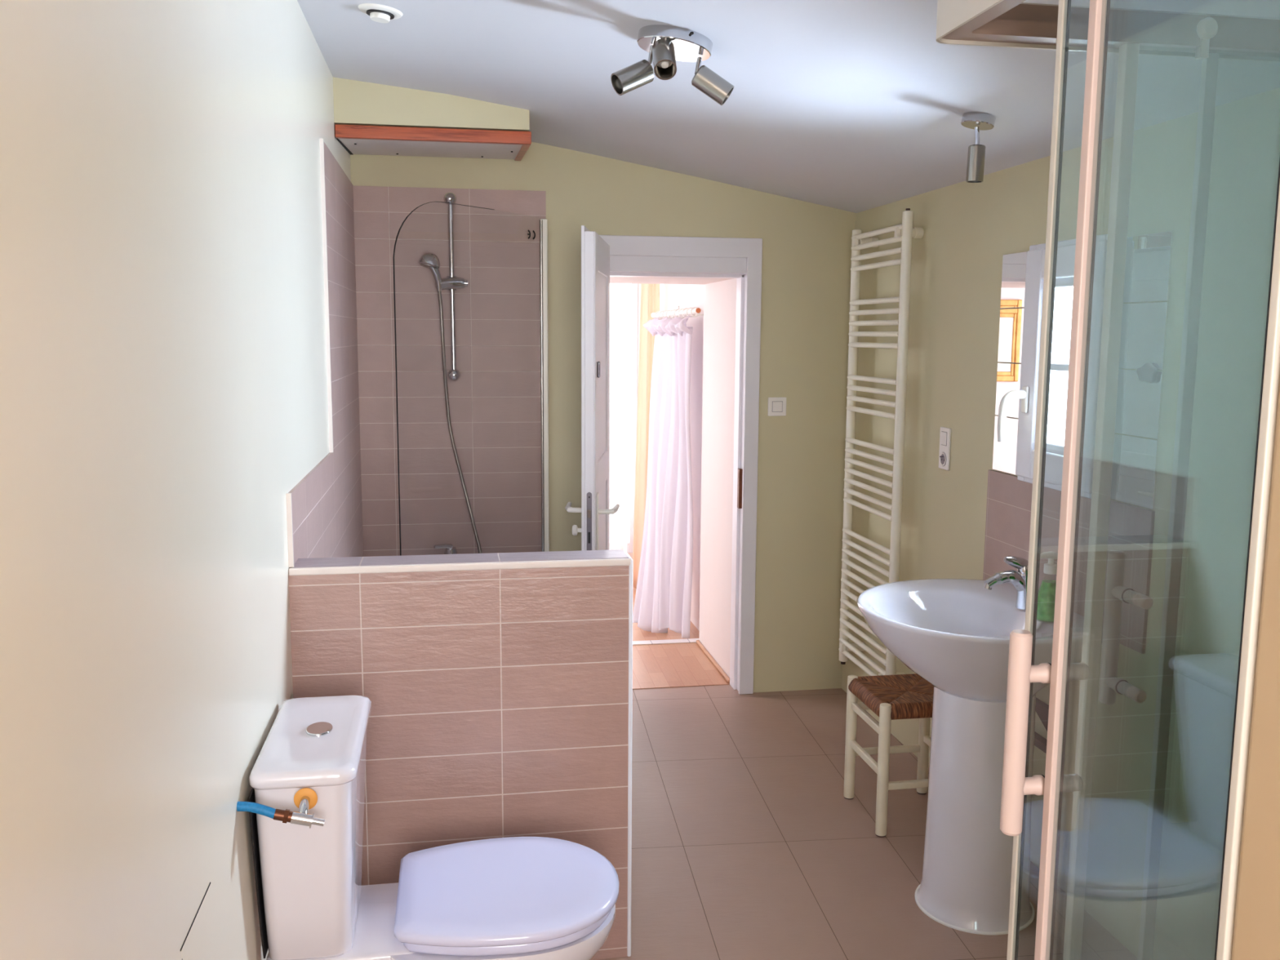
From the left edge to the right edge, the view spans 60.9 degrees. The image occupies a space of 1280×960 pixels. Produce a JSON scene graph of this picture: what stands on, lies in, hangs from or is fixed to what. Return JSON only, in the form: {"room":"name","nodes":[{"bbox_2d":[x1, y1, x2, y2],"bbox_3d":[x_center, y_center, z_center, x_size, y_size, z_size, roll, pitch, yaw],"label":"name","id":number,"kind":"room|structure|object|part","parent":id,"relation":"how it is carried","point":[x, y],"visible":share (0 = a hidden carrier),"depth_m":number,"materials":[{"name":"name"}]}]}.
{"room":"bathroom","nodes":[
{"label":"bathroom","id":0,"kind":"room"},
{"bbox_2d":[0,0,351,959],"bbox_3d":[-0.749,0.112,1.465,0.213,2.620,6.085,-1,8,-10],"label":"wall","id":1,"kind":"structure","parent":0,"point":[163,371],"depth_m":1.39,"materials":[{"name":"beige paint"}]},
{"bbox_2d":[180,881,213,959],"bbox_3d":[-0.657,0.863,1.637,0.002,0.448,0.192,-1,8,-10],"label":"access hatch","id":2,"kind":"object","parent":1,"relation":"attached to","point":[197,944],"visible":1,"depth_m":1.64,"materials":[{"name":"beige"}]},
{"bbox_2d":[285,137,363,568],"bbox_3d":[-0.985,-0.212,3.483,0.012,1.685,1.978,-1,8,-10],"label":"tiled wall","id":3,"kind":"structure","parent":1,"relation":"attached to","point":[324,510],"depth_m":3.62,"materials":[{"name":"pink tile"}]},
{"bbox_3d":[-0.820,0.122,2.548,0.012,0.183,0.009,-1,8,-10],"label":"tile edge trim","id":4,"kind":"part","parent":3,"relation":"part of","materials":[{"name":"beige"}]},
{"bbox_3d":[-0.972,-0.563,3.373,0.012,0.960,0.008,-1,8,-10],"label":"tile edge trim","id":5,"kind":"part","parent":3,"relation":"part of","materials":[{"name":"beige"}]},
{"bbox_2d":[333,77,529,131],"bbox_3d":[-0.770,-1.352,4.074,0.669,0.160,0.595,-1,8,-10],"label":"wall","id":6,"kind":"structure","parent":0,"point":[355,102],"depth_m":3.78,"materials":[{"name":"beige paint"}]},
{"bbox_2d":[334,124,531,160],"bbox_3d":[-0.767,-1.247,4.085,0.674,0.047,0.598,-1,8,-10],"label":"wall shelf","id":7,"kind":"object","parent":6,"relation":"attached to","point":[355,139],"visible":1,"depth_m":3.86,"materials":[{"name":"brown wood"}]},
{"bbox_2d":[288,549,633,959],"bbox_3d":[-0.432,0.714,2.738,0.818,1.053,0.113,-1,8,-10],"label":"wall","id":8,"kind":"structure","parent":0,"point":[498,686],"depth_m":2.67,"materials":[{"name":"pink tile"}]},
{"bbox_3d":[-0.422,0.209,2.619,0.815,0.018,0.011,-1,8,-10],"label":"edge trim","id":9,"kind":"part","parent":8,"relation":"part of","materials":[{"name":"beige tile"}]},
{"bbox_3d":[-0.034,0.709,2.806,0.010,1.050,0.113,-1,8,-10],"label":"trim","id":10,"kind":"part","parent":8,"relation":"part of","materials":[{"name":"white plastic"}]},
{"bbox_2d":[350,142,856,693],"bbox_3d":[-0.121,-0.376,4.689,2.550,2.700,0.130,-1,8,-10],"label":"wall","id":11,"kind":"structure","parent":0,"point":[806,263],"depth_m":4.69,"materials":[{"name":"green paint"}]},
{"bbox_2d":[352,185,546,556],"bbox_3d":[-0.770,-0.346,4.510,0.767,1.680,0.008,-1,8,-10],"label":"tiled wall","id":12,"kind":"structure","parent":11,"relation":"attached to","point":[495,401],"depth_m":4.49,"materials":[{"name":"pink tile"}]},
{"bbox_2d":[433,543,457,554],"bbox_3d":[-0.784,0.311,4.514,0.180,0.114,0.153,-1,8,-10],"label":"mixer","id":13,"kind":"object","parent":12,"relation":"attached to","point":[450,548],"visible":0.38,"depth_m":4.47,"materials":[{"name":"silver metal"}]},
{"bbox_2d":[435,192,467,381],"bbox_3d":[-0.767,-0.776,4.395,0.133,0.753,0.106,-4,9,-28],"label":"shower rail","id":14,"kind":"object","parent":12,"relation":"attached to","point":[451,282],"visible":0.98,"depth_m":4.38,"materials":[{"name":"silver metal"}]},
{"bbox_2d":[417,252,441,291],"bbox_3d":[-0.828,-0.821,4.294,0.092,0.150,0.086,-1,8,-10],"label":"shower","id":15,"kind":"object","parent":14,"relation":"attached to","point":[430,260],"visible":1,"depth_m":4.27,"materials":[{"name":"silver metal"}]},
{"bbox_3d":[-0.814,-0.809,4.316,0.039,0.120,0.066,8,11,44],"label":"handle","id":16,"kind":"part","parent":15,"relation":"part of","materials":[{"name":"silver metal"}]},
{"bbox_2d":[437,291,482,553],"bbox_3d":[-0.735,-0.180,4.459,0.164,1.168,0.072,-1,8,-10],"label":"shower hose","id":17,"kind":"object","parent":15,"relation":"hanging from","point":[439,293],"visible":0.91,"depth_m":4.46,"materials":[{"name":"grey metal"}]},
{"bbox_3d":[-0.760,-0.776,4.402,0.024,0.698,0.021,-1,8,-10],"label":"rail","id":18,"kind":"part","parent":14,"relation":"part of","materials":[{"name":"silver metal"}]},
{"bbox_3d":[-0.712,-0.793,4.385,0.038,0.032,0.032,-1,8,-10],"label":"slider knob","id":19,"kind":"part","parent":14,"relation":"part of","materials":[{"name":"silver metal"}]},
{"bbox_2d":[392,201,549,555],"bbox_3d":[-0.620,-0.287,4.222,0.040,1.511,0.844,5,9,33],"label":"screen","id":20,"kind":"object","parent":12,"relation":"attached to","point":[543,222],"visible":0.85,"depth_m":4.51,"materials":[{"name":"clear glass"}]},
{"bbox_2d":[564,225,762,694],"bbox_3d":[-0.013,-0.012,4.582,0.559,2.008,1.120,7,10,41],"label":"door","id":21,"kind":"structure","parent":11,"relation":"in","point":[603,257],"depth_m":4.60,"materials":[{"name":"white paint"}]},
{"bbox_3d":[-0.253,0.104,4.134,0.068,0.024,0.132,-1,8,-10],"label":"lever handle","id":22,"kind":"part","parent":21,"relation":"part of","materials":[{"name":"white plastic"}]},
{"bbox_3d":[-0.235,0.189,4.098,0.044,0.042,0.041,-1,8,-10],"label":"lock knob","id":23,"kind":"part","parent":21,"relation":"part of","materials":[{"name":"white plastic"}]},
{"bbox_3d":[-0.188,0.160,4.032,0.019,0.232,0.002,1,8,3],"label":"lock plate","id":24,"kind":"part","parent":21,"relation":"part of","materials":[{"name":"grey metal"}]},
{"bbox_3d":[-0.159,0.158,4.087,0.007,0.220,0.040,1,8,3],"label":"handle plate","id":25,"kind":"part","parent":21,"relation":"part of","materials":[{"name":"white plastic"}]},
{"bbox_3d":[-0.103,0.112,4.119,0.060,0.024,0.140,5,9,33],"label":"lever handle","id":26,"kind":"part","parent":21,"relation":"part of","materials":[{"name":"white plastic"}]},
{"bbox_3d":[0.144,-0.013,4.779,0.688,1.959,0.138,-1,8,-10],"label":"frame","id":27,"kind":"part","parent":21,"relation":"part of","materials":[{"name":"white paint"}]},
{"bbox_3d":[0.442,0.038,4.809,0.016,0.175,0.026,-1,8,-10],"label":"strike plate","id":28,"kind":"part","parent":21,"relation":"part of","materials":[{"name":"brown metal"}]},
{"bbox_2d":[632,683,729,689],"bbox_3d":[0.106,0.948,4.975,0.650,0.003,0.010,-1,8,-10],"label":"trim","id":29,"kind":"structure","parent":11,"relation":"attached to","point":[722,683],"depth_m":4.99,"materials":[{"name":"brown wood"}]},
{"bbox_2d":[767,397,786,416],"bbox_3d":[0.599,-0.320,4.747,0.082,0.082,0.013,-1,8,-10],"label":"light switch","id":30,"kind":"object","parent":11,"relation":"attached to","point":[776,406],"visible":1,"depth_m":4.74,"materials":[{"name":"white plastic"}]},
{"bbox_2d":[627,283,640,559],"bbox_3d":[-1.274,-0.607,7.120,3.300,2.500,0.100,-1,8,-10],"label":"wall","id":31,"kind":"structure","parent":0,"point":[630,554],"depth_m":7.24,"materials":[{"name":"white paint"}]},
{"bbox_2d":[626,283,638,552],"bbox_3d":[-0.351,-0.581,7.268,0.670,2.180,0.050,-1,8,-10],"label":"window","id":32,"kind":"structure","parent":31,"relation":"in","point":[634,300],"depth_m":7.31,"materials":[{"name":"white plastic"}]},
{"bbox_2d":[609,276,733,284],"bbox_3d":[-0.087,-1.250,4.999,0.950,0.650,0.695,-1,8,-10],"label":"ceiling","id":33,"kind":"structure","parent":0,"point":[645,280],"depth_m":5.07,"materials":[{"name":"white paint"}]},
{"bbox_2d":[659,284,703,631],"bbox_3d":[0.346,-0.471,6.553,0.300,2.600,1.990,-1,8,-10],"label":"wall","id":34,"kind":"structure","parent":0,"point":[672,295],"depth_m":5.95,"materials":[{"name":"white paint"}]},
{"bbox_2d":[632,283,660,588],"bbox_3d":[0.037,-0.471,6.798,0.092,2.350,0.232,6,10,37],"label":"curtain","id":35,"kind":"object","parent":34,"relation":"hanging from","point":[650,302],"visible":0.44,"depth_m":6.80,"materials":[{"name":"beige fabric"}]},
{"bbox_2d":[651,306,703,318],"bbox_3d":[0.212,-0.914,5.957,0.149,0.095,0.875,-1,8,-10],"label":"curtain rod","id":36,"kind":"object","parent":34,"relation":"attached to","point":[696,310],"visible":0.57,"depth_m":5.84,"materials":[{"name":"white plastic"}]},
{"bbox_2d":[632,315,693,638],"bbox_3d":[0.078,-0.040,6.032,0.308,1.716,0.783,-1,8,-10],"label":"curtain","id":37,"kind":"object","parent":36,"relation":"hanging from","point":[663,597],"visible":0.99,"depth_m":5.90,"materials":[{"name":"white fabric"}]},
{"bbox_2d":[677,308,686,318],"bbox_3d":[0.226,-0.890,5.809,0.052,0.052,0.008,-2,8,-14],"label":"curtain ring","id":38,"kind":"object","parent":36,"relation":"hanging from","point":[680,308],"visible":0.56,"depth_m":5.80,"materials":[{"name":"white plastic"}]},
{"bbox_2d":[681,307,690,317],"bbox_3d":[0.245,-0.880,5.734,0.052,0.052,0.008,-2,8,-14],"label":"curtain ring","id":39,"kind":"object","parent":36,"relation":"hanging from","point":[683,309],"visible":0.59,"depth_m":5.73,"materials":[{"name":"white plastic"}]},
{"bbox_2d":[685,307,695,317],"bbox_3d":[0.264,-0.871,5.659,0.052,0.052,0.008,-2,8,-14],"label":"curtain ring","id":40,"kind":"object","parent":36,"relation":"hanging from","point":[688,308],"visible":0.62,"depth_m":5.65,"materials":[{"name":"white plastic"}]},
{"bbox_2d":[690,306,700,316],"bbox_3d":[0.284,-0.862,5.584,0.052,0.052,0.008,-2,8,-14],"label":"curtain ring","id":41,"kind":"object","parent":36,"relation":"hanging from","point":[693,307],"visible":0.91,"depth_m":5.58,"materials":[{"name":"white plastic"}]},
{"bbox_2d":[698,278,737,677],"bbox_3d":[0.548,-0.344,5.231,0.350,2.500,0.695,-1,8,-10],"label":"wall","id":42,"kind":"structure","parent":0,"point":[719,297],"depth_m":5.24,"materials":[{"name":"white paint"}]},
{"bbox_2d":[632,638,698,644],"bbox_3d":[-0.040,0.851,5.677,0.800,0.006,0.060,-1,8,-10],"label":"trim","id":43,"kind":"structure","parent":42,"relation":"attached to","point":[688,640],"depth_m":5.70,"materials":[{"name":"wood"}]},
{"bbox_2d":[696,640,729,683],"bbox_3d":[0.358,0.889,5.372,0.018,0.016,0.680,-1,8,-10],"label":"baseboard","id":44,"kind":"structure","parent":42,"relation":"attached to","point":[716,664],"depth_m":5.33,"materials":[{"name":"brown wood"}]},
{"bbox_2d":[297,0,1279,213],"bbox_3d":[0.334,-0.967,1.517,2.400,0.499,6.105,-1,8,-10],"label":"ceiling","id":45,"kind":"structure","parent":0,"point":[855,106],"depth_m":2.99,"materials":[{"name":"white paint"}]},
{"bbox_2d":[358,3,403,22],"bbox_3d":[-0.685,-1.230,2.874,0.115,0.035,0.116,-1,8,-10],"label":"ceiling vent","id":46,"kind":"object","parent":45,"relation":"in","point":[379,13],"visible":1,"depth_m":2.85,"materials":[{"name":"white plastic"}]},
{"bbox_2d":[610,24,733,105],"bbox_3d":[0.083,-1.033,2.710,0.220,0.183,0.264,7,10,42],"label":"ceiling spotlight","id":47,"kind":"object","parent":45,"relation":"attached to","point":[665,45],"visible":1,"depth_m":2.68,"materials":[{"name":"silver metal"}]},
{"bbox_3d":[0.027,-1.055,2.721,0.012,0.064,0.031,5,9,29],"label":"arm","id":48,"kind":"part","parent":47,"relation":"part of","materials":[{"name":"silver metal"}]},
{"bbox_3d":[0.059,-1.016,2.642,0.028,0.032,0.032,-1,8,-10],"label":"bulb","id":49,"kind":"part","parent":47,"relation":"part of","materials":[{"name":"white glass"}]},
{"bbox_3d":[0.088,-1.096,2.729,0.190,0.063,0.188,-1,8,-10],"label":"ceiling plate","id":50,"kind":"part","parent":47,"relation":"part of","materials":[{"name":"silver metal"}]},
{"bbox_3d":[0.147,-1.044,2.744,0.012,0.046,0.029,4,8,24],"label":"arm","id":51,"kind":"part","parent":47,"relation":"part of","materials":[{"name":"silver metal"}]},
{"bbox_2d":[960,111,995,182],"bbox_3d":[0.909,-0.898,2.933,0.090,0.185,0.087,-1,8,-10],"label":"spotlight","id":52,"kind":"object","parent":45,"relation":"attached to","point":[977,121],"visible":1,"depth_m":2.91,"materials":[{"name":"silver metal"}]},
{"bbox_3d":[0.907,-0.921,2.926,0.014,0.055,0.018,-1,8,-10],"label":"arm","id":53,"kind":"part","parent":52,"relation":"part of","materials":[{"name":"silver metal"}]},
{"bbox_3d":[0.909,-0.967,2.924,0.090,0.045,0.087,-1,8,-10],"label":"ceiling plate","id":54,"kind":"part","parent":52,"relation":"part of","materials":[{"name":"silver metal"}]},
{"bbox_2d":[594,586,1137,959],"bbox_3d":[-0.384,1.245,3.122,3.650,0.100,8.900,-1,8,-10],"label":"floor","id":55,"kind":"structure","parent":0,"point":[748,843],"depth_m":3.49,"materials":[{"name":"beige tile"}]},
{"bbox_2d":[248,694,618,959],"bbox_3d":[-0.398,0.896,2.293,0.714,0.810,0.454,-1,8,-10],"label":"toilet","id":56,"kind":"object","parent":55,"relation":"on","point":[512,898],"visible":0.98,"depth_m":2.15,"materials":[{"name":"white ceramic"}]},
{"bbox_2d":[290,787,324,828],"bbox_3d":[-0.596,0.591,1.957,0.060,0.055,0.066,-1,8,-10],"label":"water valve","id":57,"kind":"object","parent":56,"relation":"attached to","point":[305,798],"visible":1,"depth_m":1.95,"materials":[{"name":"silver metal"}]},
{"bbox_2d":[236,801,293,823],"bbox_3d":[-0.679,0.589,1.925,0.129,0.042,0.024,-1,8,-8],"label":"supply hose","id":58,"kind":"object","parent":57,"relation":"attached to","point":[283,815],"visible":0.76,"depth_m":1.92,"materials":[{"name":"blue plastic"}]},
{"bbox_2d":[293,787,317,809],"bbox_3d":[-0.609,0.582,1.983,0.042,0.042,0.008,-1,8,-10],"label":"washer","id":59,"kind":"object","parent":57,"relation":"in","point":[308,794],"depth_m":1.98,"materials":[{"name":"orange rubber"}]},
{"bbox_3d":[-0.652,0.517,2.189,0.190,0.031,0.436,-1,8,-10],"label":"cistern lid","id":60,"kind":"part","parent":56,"relation":"part of","materials":[{"name":"white ceramic"}]},
{"bbox_3d":[-0.326,1.104,2.335,0.546,0.388,0.376,-1,8,-10],"label":"bowl","id":61,"kind":"part","parent":56,"relation":"part of","materials":[{"name":"white ceramic"}]},
{"bbox_3d":[-0.278,0.865,2.323,0.467,0.028,0.428,-1,8,-10],"label":"seat","id":62,"kind":"part","parent":56,"relation":"part of","materials":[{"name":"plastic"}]},
{"bbox_3d":[-0.277,0.893,2.327,0.437,0.025,0.400,-1,8,-10],"label":"seat","id":63,"kind":"part","parent":56,"relation":"part of","materials":[{"name":"white plastic"}]},
{"bbox_2d":[608,283,631,551],"bbox_3d":[-0.325,-0.518,7.099,0.561,2.340,0.096,-1,8,-10],"label":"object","id":64,"kind":"object","parent":55,"relation":"on","point":[620,294],"visible":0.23,"depth_m":7.14,"materials":[{"name":"white"}]},
{"bbox_2d":[843,673,933,837],"bbox_3d":[0.889,0.909,3.654,0.310,0.439,0.330,-1,8,-10],"label":"stool","id":65,"kind":"object","parent":55,"relation":"on","point":[899,696],"visible":0.73,"depth_m":3.62,"materials":[{"name":"cream painted wood"},{"name":"brown woven rush"}]},
{"bbox_3d":[0.731,0.890,3.773,0.037,0.435,0.037,-1,8,-10],"label":"leg","id":66,"kind":"part","parent":65,"relation":"part of","materials":[{"name":"beige paint"}]},
{"bbox_3d":[0.780,0.928,3.490,0.037,0.435,0.037,-1,8,-10],"label":"leg","id":67,"kind":"part","parent":65,"relation":"part of","materials":[{"name":"beige paint"}]},
{"bbox_3d":[0.890,0.717,3.629,0.310,0.050,0.330,-1,8,-10],"label":"woven seat","id":68,"kind":"part","parent":65,"relation":"part of","materials":[{"name":"brown wicker"}]},
{"bbox_3d":[0.998,0.886,3.818,0.037,0.435,0.037,-1,8,-10],"label":"leg","id":69,"kind":"part","parent":65,"relation":"part of","materials":[{"name":"beige paint"}]},
{"bbox_2d":[857,578,1103,935],"bbox_3d":[0.925,0.775,3.187,0.587,0.829,0.718,-1,8,-10],"label":"washbasin","id":70,"kind":"object","parent":55,"relation":"on","point":[953,633],"visible":0.77,"depth_m":2.96,"materials":[{"name":"white ceramic"}]},
{"bbox_2d":[857,578,1103,701],"bbox_3d":[0.927,0.473,3.147,0.587,0.219,0.718,-1,8,-10],"label":"basin","id":71,"kind":"object","parent":70,"relation":"in","point":[953,633],"depth_m":3.02,"materials":[{"name":"white ceramic"}]},
{"bbox_2d":[983,555,1028,609],"bbox_3d":[1.071,0.295,3.142,0.161,0.156,0.058,-1,8,-10],"label":"mixer","id":72,"kind":"object","parent":70,"relation":"on","point":[1019,578],"visible":0.88,"depth_m":3.13,"materials":[{"name":"silver metal"}]},
{"bbox_3d":[1.061,0.292,3.140,0.141,0.068,0.044,-1,8,-10],"label":"spout","id":73,"kind":"part","parent":72,"relation":"part of","materials":[{"name":"silver metal"}]},
{"bbox_3d":[1.092,0.245,3.139,0.089,0.056,0.046,-1,8,-10],"label":"lever","id":74,"kind":"part","parent":72,"relation":"part of","materials":[{"name":"silver metal"}]},
{"bbox_2d":[1036,551,1057,622],"bbox_3d":[1.121,0.289,2.976,0.086,0.191,0.085,-1,8,-10],"label":"soap dispenser","id":75,"kind":"object","parent":70,"relation":"on","point":[1046,592],"visible":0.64,"depth_m":2.96,"materials":[{"name":"green plastic"}]},
{"bbox_2d":[936,0,1279,959],"bbox_3d":[0.977,0.324,1.610,1.001,2.142,0.858,-1,8,-10],"label":"shower enclosure","id":76,"kind":"object","parent":55,"relation":"on","point":[1098,29],"visible":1,"depth_m":1.64,"materials":[{"name":"clear glass"}]},
{"bbox_3d":[0.508,0.342,1.470,0.029,0.282,0.029,-1,8,-10],"label":"door handle","id":77,"kind":"part","parent":76,"relation":"part of","materials":[{"name":"beige"}]},
{"bbox_3d":[0.871,0.273,2.010,0.029,0.287,0.029,-1,8,-10],"label":"door handle","id":78,"kind":"part","parent":76,"relation":"part of","materials":[{"name":"beige"}]},
{"bbox_2d":[1115,680,1128,694],"bbox_3d":[0.878,0.377,1.980,0.027,0.027,0.002,-1,8,-10],"label":"washer","id":79,"kind":"object","parent":76,"relation":"in","point":[1119,684],"depth_m":1.98,"materials":[{"name":"white"}]},
{"bbox_2d":[1121,588,1133,603],"bbox_3d":[0.879,0.208,1.958,0.027,0.027,0.002,-1,8,-10],"label":"washer","id":80,"kind":"object","parent":76,"relation":"in","point":[1125,592],"depth_m":1.95,"materials":[{"name":"white metal"}]},
{"bbox_2d":[841,87,1279,959],"bbox_3d":[1.551,0.123,1.864,0.220,2.520,6.085,-1,8,-10],"label":"wall","id":81,"kind":"structure","parent":0,"point":[968,228],"depth_m":2.79,"materials":[{"name":"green paint"}]},
{"bbox_2d":[838,208,924,675],"bbox_3d":[0.955,-0.098,4.368,0.104,1.880,0.551,-1,8,-10],"label":"towel radiator","id":82,"kind":"object","parent":81,"relation":"attached to","point":[904,232],"visible":0.9,"depth_m":4.30,"materials":[{"name":"white metal"}]},
{"bbox_2d":[938,426,951,471],"bbox_3d":[1.081,-0.112,3.880,0.022,0.150,0.076,-1,8,-10],"label":"socket","id":83,"kind":"object","parent":81,"relation":"attached to","point":[945,433],"visible":1,"depth_m":3.87,"materials":[{"name":"white plastic"}]},
{"bbox_2d":[939,452,946,466],"bbox_3d":[1.082,-0.074,3.885,0.004,0.048,0.048,-1,8,-10],"label":"socket","id":84,"kind":"object","parent":83,"relation":"attached to","point":[942,455],"depth_m":3.88,"materials":[{"name":"white plastic"}]},
{"bbox_2d":[992,415,1017,475],"bbox_3d":[1.166,-0.108,3.427,0.006,0.175,0.206,-1,8,-10],"label":"tile","id":85,"kind":"structure","parent":81,"relation":"attached to","point":[1004,457],"depth_m":3.44,"materials":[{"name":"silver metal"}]},
{"bbox_2d":[995,362,1021,417],"bbox_3d":[1.167,-0.280,3.404,0.006,0.168,0.206,-1,8,-10],"label":"tile","id":86,"kind":"structure","parent":81,"relation":"attached to","point":[1008,375],"depth_m":3.42,"materials":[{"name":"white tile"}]},
{"bbox_2d":[997,307,1023,363],"bbox_3d":[1.168,-0.449,3.381,0.006,0.168,0.206,-1,8,-10],"label":"tile","id":87,"kind":"structure","parent":81,"relation":"attached to","point":[1011,320],"depth_m":3.41,"materials":[{"name":"silver metal"}]},
{"bbox_2d":[1000,251,1026,308],"bbox_3d":[1.169,-0.617,3.359,0.006,0.168,0.206,-1,8,-10],"label":"tile","id":88,"kind":"structure","parent":81,"relation":"attached to","point":[1014,264],"depth_m":3.38,"materials":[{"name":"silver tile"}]},
{"bbox_2d":[1034,697,1048,753],"bbox_3d":[1.199,0.734,3.242,0.029,0.130,0.175,-1,8,-10],"label":"bracket","id":89,"kind":"object","parent":81,"relation":"attached to","point":[1042,708],"visible":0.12,"depth_m":3.23,"materials":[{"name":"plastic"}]},
{"bbox_2d":[996,234,1107,498],"bbox_3d":[1.188,-0.321,3.075,0.194,0.704,0.428,-1,8,-10],"label":"window","id":90,"kind":"structure","parent":81,"relation":"in","point":[1027,394],"depth_m":3.15,"materials":[{"name":"white plastic"}]},
{"bbox_3d":[1.105,-0.191,3.237,0.080,0.155,0.034,-1,8,-10],"label":"lever handle","id":91,"kind":"part","parent":90,"relation":"part of","materials":[{"name":"white plastic"}]},
{"bbox_3d":[1.144,-0.239,3.233,0.010,0.080,0.030,-1,8,-10],"label":"handle","id":92,"kind":"part","parent":90,"relation":"part of","materials":[{"name":"white plastic"}]},
{"bbox_2d":[982,469,1155,653],"bbox_3d":[1.214,0.205,3.168,0.009,0.368,0.851,-1,8,-10],"label":"tiled wall","id":93,"kind":"structure","parent":81,"relation":"attached to","point":[1009,499],"depth_m":3.06,"materials":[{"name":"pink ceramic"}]},
{"bbox_2d":[1110,433,1159,509],"bbox_3d":[1.273,-0.025,2.810,0.006,0.175,0.190,-1,8,-10],"label":"tile","id":94,"kind":"structure","parent":81,"relation":"attached to","point":[1135,459],"depth_m":2.80,"materials":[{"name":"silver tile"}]},
{"bbox_2d":[1114,368,1164,439],"bbox_3d":[1.274,-0.197,2.787,0.006,0.168,0.190,-1,8,-10],"label":"tile","id":95,"kind":"structure","parent":81,"relation":"attached to","point":[1139,403],"depth_m":2.78,"materials":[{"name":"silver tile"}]},
{"bbox_2d":[1136,362,1157,383],"bbox_3d":[1.272,-0.269,2.731,0.012,0.051,0.073,-1,8,-10],"label":"wall hook","id":96,"kind":"object","parent":95,"relation":"attached to","point":[1147,373],"visible":1,"depth_m":2.72,"materials":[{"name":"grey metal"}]},
{"bbox_2d":[1119,302,1168,370],"bbox_3d":[1.275,-0.365,2.764,0.006,0.168,0.190,-1,8,-10],"label":"tile","id":97,"kind":"structure","parent":81,"relation":"attached to","point":[1144,331],"depth_m":2.75,"materials":[{"name":"white tile"}]},
{"bbox_2d":[1123,231,1173,302],"bbox_3d":[1.276,-0.534,2.741,0.006,0.168,0.190,-1,8,-10],"label":"tile","id":98,"kind":"structure","parent":81,"relation":"attached to","point":[1148,257],"depth_m":2.73,"materials":[{"name":"white tile"}]},
{"bbox_2d":[1231,384,1279,959],"bbox_3d":[1.249,0.436,0.190,0.948,2.300,2.035,-1,8,-10],"label":"wall","id":99,"kind":"structure","parent":0,"point":[1256,932],"depth_m":1.07,"materials":[{"name":"beige paint"}]}
]}

